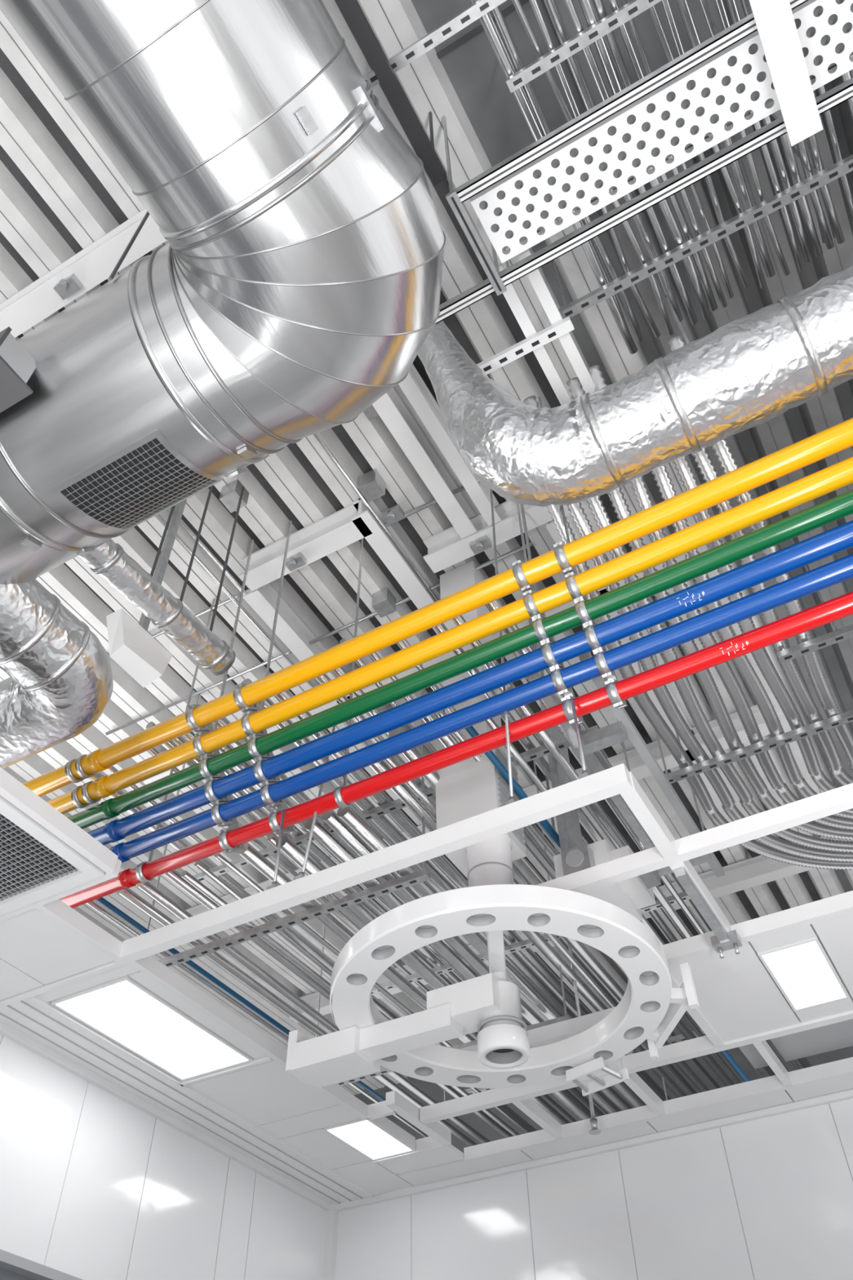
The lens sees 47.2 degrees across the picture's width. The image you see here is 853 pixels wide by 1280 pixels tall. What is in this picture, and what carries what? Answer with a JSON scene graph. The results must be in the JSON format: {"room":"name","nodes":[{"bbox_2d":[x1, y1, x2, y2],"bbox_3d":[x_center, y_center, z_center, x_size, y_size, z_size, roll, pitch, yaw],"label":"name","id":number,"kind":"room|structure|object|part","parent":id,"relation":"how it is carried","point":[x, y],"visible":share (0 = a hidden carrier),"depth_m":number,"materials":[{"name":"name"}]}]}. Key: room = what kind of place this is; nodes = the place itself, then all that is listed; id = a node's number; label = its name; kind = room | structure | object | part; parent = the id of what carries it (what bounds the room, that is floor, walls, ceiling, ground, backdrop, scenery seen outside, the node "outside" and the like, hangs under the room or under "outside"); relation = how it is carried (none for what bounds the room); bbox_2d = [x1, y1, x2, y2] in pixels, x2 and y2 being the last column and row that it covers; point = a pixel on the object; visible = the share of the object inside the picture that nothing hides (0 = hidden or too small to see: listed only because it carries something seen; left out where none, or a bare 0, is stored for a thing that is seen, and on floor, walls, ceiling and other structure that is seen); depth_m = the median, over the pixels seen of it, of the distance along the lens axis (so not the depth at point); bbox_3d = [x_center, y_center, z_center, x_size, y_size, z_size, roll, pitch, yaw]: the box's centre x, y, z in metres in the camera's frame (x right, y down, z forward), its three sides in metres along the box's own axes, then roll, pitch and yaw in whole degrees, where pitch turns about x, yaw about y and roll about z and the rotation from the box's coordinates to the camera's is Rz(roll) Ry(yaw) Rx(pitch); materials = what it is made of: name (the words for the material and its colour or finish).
{"room":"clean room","nodes":[
{"label":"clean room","id":0,"kind":"room"},
{"bbox_2d":[0,1033,326,1279],"bbox_3d":[-2.579,1.740,2.079,0.120,3.230,8.150,-23,-52,19],"label":"wall","id":1,"kind":"structure","parent":0,"point":[94,1185],"depth_m":4.38,"materials":[{"name":"white paint"}]},
{"bbox_2d":[0,1248,82,1279],"bbox_3d":[-2.920,1.198,1.656,0.080,1.535,6.620,-23,-52,19],"label":"window","id":2,"kind":"structure","parent":1,"relation":"in","point":[12,1267],"depth_m":3.81,"materials":[{"name":"grey glass"}]},
{"bbox_2d":[322,1203,338,1279],"bbox_3d":[-0.516,4.321,4.423,0.050,3.200,0.050,-23,-52,19],"label":"trim","id":3,"kind":"structure","parent":1,"relation":"attached to","point":[332,1215],"depth_m":5.45,"materials":[{"name":"white metal"}]},
{"bbox_2d":[0,0,852,1095],"bbox_3d":[2.149,-0.057,5.918,14.000,0.192,15.000,-23,-52,19],"label":"roof","id":4,"kind":"structure","parent":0,"point":[60,193],"depth_m":4.99,"materials":[{"name":"grey metal"}]},
{"bbox_2d":[0,578,113,768],"bbox_3d":[-1.765,-0.384,4.286,0.870,1.670,1.016,-23,-52,19],"label":"duct","id":5,"kind":"object","parent":4,"relation":"hanging from","point":[60,684],"visible":0.96,"depth_m":3.72,"materials":[{"name":"silver metal"}]},
{"bbox_2d":[106,498,186,687],"bbox_3d":[-1.153,-0.405,4.380,0.130,1.520,0.300,-23,-52,19],"label":"box","id":6,"kind":"object","parent":4,"relation":"hanging from","point":[131,646],"visible":0.82,"depth_m":3.86,"materials":[{"name":"metal"}]},
{"bbox_2d":[76,484,244,675],"bbox_3d":[-1.159,-0.610,4.277,0.144,1.399,1.123,-23,-52,19],"label":"duct","id":7,"kind":"object","parent":4,"relation":"hanging from","point":[168,613],"visible":0.77,"depth_m":3.93,"materials":[{"name":"silver metal"}]},
{"bbox_2d":[0,0,445,584],"bbox_3d":[-1.724,-1.754,3.128,2.902,1.777,2.932,-23,-52,19],"label":"air duct","id":8,"kind":"object","parent":4,"relation":"hanging from","point":[296,282],"depth_m":2.74,"materials":[{"name":"grey metal"}]},
{"bbox_3d":[-1.381,-0.780,3.008,0.350,0.170,0.160,-23,-52,19],"label":"duct saddle bracket","id":9,"kind":"part","parent":8,"relation":"part of","materials":[{"name":"grey metal"}]},
{"bbox_2d":[64,396,627,883],"bbox_3d":[0.334,-0.397,4.162,4.222,1.915,0.466,-23,-52,19],"label":"hangers","id":10,"kind":"object","parent":4,"relation":"hanging from","point":[571,571],"visible":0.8,"depth_m":3.99,"materials":[{"name":"metal"}]},
{"bbox_2d":[22,417,852,796],"bbox_3d":[0.595,-0.341,3.581,5.800,0.096,0.096,-23,-52,19],"label":"pipe","id":11,"kind":"object","parent":10,"relation":"attached to","point":[837,438],"visible":0.94,"depth_m":3.70,"materials":[{"name":"yellow metal"}]},
{"bbox_2d":[46,456,852,814],"bbox_3d":[0.632,-0.230,3.552,5.800,0.090,0.090,-23,-52,19],"label":"pipe","id":12,"kind":"object","parent":10,"relation":"attached to","point":[839,475],"visible":0.94,"depth_m":3.67,"materials":[{"name":"yellow metal"}]},
{"bbox_2d":[58,591,852,908],"bbox_3d":[0.758,0.153,3.450,5.800,0.078,0.078,-23,-52,19],"label":"pipe","id":13,"kind":"object","parent":10,"relation":"attached to","point":[841,606],"visible":0.93,"depth_m":3.61,"materials":[{"name":"red metal"}]},
{"bbox_2d":[66,489,852,829],"bbox_3d":[0.662,-0.137,3.524,5.800,0.082,0.082,-23,-52,19],"label":"pipe","id":14,"kind":"object","parent":10,"relation":"attached to","point":[841,506],"visible":0.94,"depth_m":3.65,"materials":[{"name":"green metal"}]},
{"bbox_2d":[87,520,852,845],"bbox_3d":[0.692,-0.045,3.500,5.800,0.090,0.090,-23,-52,19],"label":"pipe","id":15,"kind":"object","parent":10,"relation":"attached to","point":[838,539],"visible":0.94,"depth_m":3.62,"materials":[{"name":"blue metal"}]},
{"bbox_2d":[109,553,852,862],"bbox_3d":[0.723,0.048,3.476,5.800,0.082,0.082,-23,-52,19],"label":"pipe","id":16,"kind":"object","parent":10,"relation":"attached to","point":[841,570],"visible":0.84,"depth_m":3.60,"materials":[{"name":"blue metal"}]},
{"bbox_2d":[105,404,616,848],"bbox_3d":[-0.468,0.397,6.078,3.000,0.110,4.800,-23,-52,19],"label":"support frame","id":17,"kind":"object","parent":4,"relation":"attached to","point":[371,485],"visible":0.29,"depth_m":5.30,"materials":[{"name":"metal"}]},
{"bbox_2d":[0,208,852,1022],"bbox_3d":[1.265,-0.311,5.370,9.000,0.240,6.160,-23,-52,19],"label":"beams","id":18,"kind":"structure","parent":4,"relation":"attached to","point":[468,536],"depth_m":5.13,"materials":[{"name":"white metal"}]},
{"bbox_2d":[266,488,590,889],"bbox_3d":[-0.005,-0.010,4.265,1.286,2.251,0.171,-23,-52,19],"label":"rods","id":19,"kind":"object","parent":4,"relation":"hanging from","point":[584,773],"visible":0.59,"depth_m":3.63,"materials":[{"name":"metal"}]},
{"bbox_2d":[86,599,812,1146],"bbox_3d":[0.742,1.999,6.335,2.450,1.886,6.050,-23,-52,19],"label":"bundle","id":20,"kind":"object","parent":4,"relation":"hanging from","point":[345,835],"visible":0.35,"depth_m":4.90,"materials":[{"name":"metal"}]},
{"bbox_2d":[285,560,699,1096],"bbox_3d":[0.264,0.544,4.436,1.370,2.745,1.240,13,-50,-12],"label":"light","id":21,"kind":"object","parent":4,"relation":"hanging from","point":[488,1005],"visible":0.97,"depth_m":3.56,"materials":[{"name":"white metal"}]},
{"bbox_2d":[545,774,601,1134],"bbox_3d":[0.816,1.637,5.690,0.060,2.362,0.060,-23,-52,19],"label":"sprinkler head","id":22,"kind":"object","parent":4,"relation":"hanging from","point":[593,1122],"visible":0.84,"depth_m":5.27},
{"bbox_2d":[336,0,852,502],"bbox_3d":[0.633,-2.714,2.947,2.560,0.826,4.600,-23,-52,19],"label":"bundle","id":23,"kind":"object","parent":4,"relation":"hanging from","point":[601,25],"visible":0.78,"depth_m":3.62,"materials":[{"name":"metal"}]},
{"bbox_2d":[528,617,661,920],"bbox_3d":[0.769,0.414,4.830,0.380,2.000,0.430,-23,-52,19],"label":"mounting bracket","id":24,"kind":"object","parent":4,"relation":"hanging from","point":[632,895],"visible":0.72,"depth_m":4.13,"materials":[{"name":"metal"}]},
{"bbox_2d":[516,503,724,877],"bbox_3d":[0.932,0.173,4.899,0.260,1.580,1.700,-23,-52,19],"label":"support frame","id":25,"kind":"object","parent":4,"relation":"hanging from","point":[613,734],"visible":0.51,"depth_m":4.24,"materials":[{"name":"metal"}]},
{"bbox_2d":[417,257,852,506],"bbox_3d":[1.413,-1.442,3.616,3.200,1.432,0.661,-18,-50,14],"label":"duct","id":26,"kind":"object","parent":4,"relation":"hanging from","point":[761,365],"visible":0.92,"depth_m":3.35,"materials":[{"name":"silver metal"}]},
{"bbox_2d":[435,0,852,324],"bbox_3d":[0.976,-2.227,3.216,2.643,1.088,0.880,-23,-52,19],"label":"cable tray","id":27,"kind":"object","parent":4,"relation":"hanging from","point":[763,64],"visible":1,"depth_m":3.13,"materials":[{"name":"white metal"}]},
{"bbox_2d":[523,335,852,870],"bbox_3d":[1.993,-0.282,4.645,2.210,1.376,3.141,-23,-52,19],"label":"bundle","id":28,"kind":"object","parent":4,"relation":"hanging from","point":[804,850],"visible":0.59,"depth_m":4.32,"materials":[{"name":"silver metal"}]},
{"bbox_2d":[0,763,852,1204],"bbox_3d":[0.275,-0.601,2.229,6.500,0.132,8.120,-23,-52,19],"label":"ceiling","id":29,"kind":"structure","parent":0,"point":[50,951],"depth_m":4.14,"materials":[{"name":"white paint"}]},
{"bbox_2d":[0,795,104,915],"bbox_3d":[-1.514,0.755,3.359,0.630,0.060,0.495,-23,-52,19],"label":"ceiling vent","id":30,"kind":"object","parent":29,"relation":"in","point":[36,864],"visible":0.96,"depth_m":3.36,"materials":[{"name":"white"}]},
{"bbox_2d":[50,974,253,1080],"bbox_3d":[-1.159,1.664,4.207,0.400,0.066,0.840,-23,-52,19],"label":"ceiling light panel","id":31,"kind":"object","parent":29,"relation":"in","point":[122,1010],"depth_m":4.17,"materials":[{"name":"white plastic"}]},
{"bbox_2d":[323,1116,415,1160],"bbox_3d":[-0.287,2.531,5.005,0.260,0.066,0.470,-23,-52,19],"label":"ceiling light panel","id":32,"kind":"object","parent":29,"relation":"in","point":[380,1138],"depth_m":4.99,"materials":[{"name":"white plastic"}]},
{"bbox_2d":[674,866,742,958],"bbox_3d":[1.017,0.999,3.543,0.100,0.078,0.550,-23,-52,19],"label":"bracket","id":33,"kind":"object","parent":29,"relation":"attached to","point":[722,940],"visible":1,"depth_m":3.58,"materials":[{"name":"metal"}]},
{"bbox_2d":[757,924,849,1011],"bbox_3d":[1.528,1.337,3.962,0.234,0.066,0.530,-23,-52,19],"label":"ceiling light panel","id":34,"kind":"object","parent":29,"relation":"in","point":[804,971],"depth_m":3.94,"materials":[{"name":"white plastic"}]},
{"bbox_2d":[335,1088,852,1279],"bbox_3d":[2.596,3.051,3.357,7.100,3.230,0.120,-23,-52,19],"label":"wall","id":35,"kind":"structure","parent":0,"point":[770,1197],"depth_m":4.80,"materials":[{"name":"white"}]},
{"bbox_2d":[0,1021,852,1211],"bbox_3d":[0.544,-0.657,2.091,7.100,0.030,8.150,-23,-52,19],"label":"trim","id":36,"kind":"structure","parent":35,"relation":"attached to","point":[6,1030],"depth_m":4.93,"materials":[{"name":"white metal"}]},
{"bbox_2d":[354,987,852,1152],"bbox_3d":[4.154,3.352,7.406,14.000,2.400,0.100,-23,-52,19],"label":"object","id":37,"kind":"structure","parent":0,"point":[432,1089],"depth_m":8.81,"materials":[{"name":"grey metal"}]}
]}

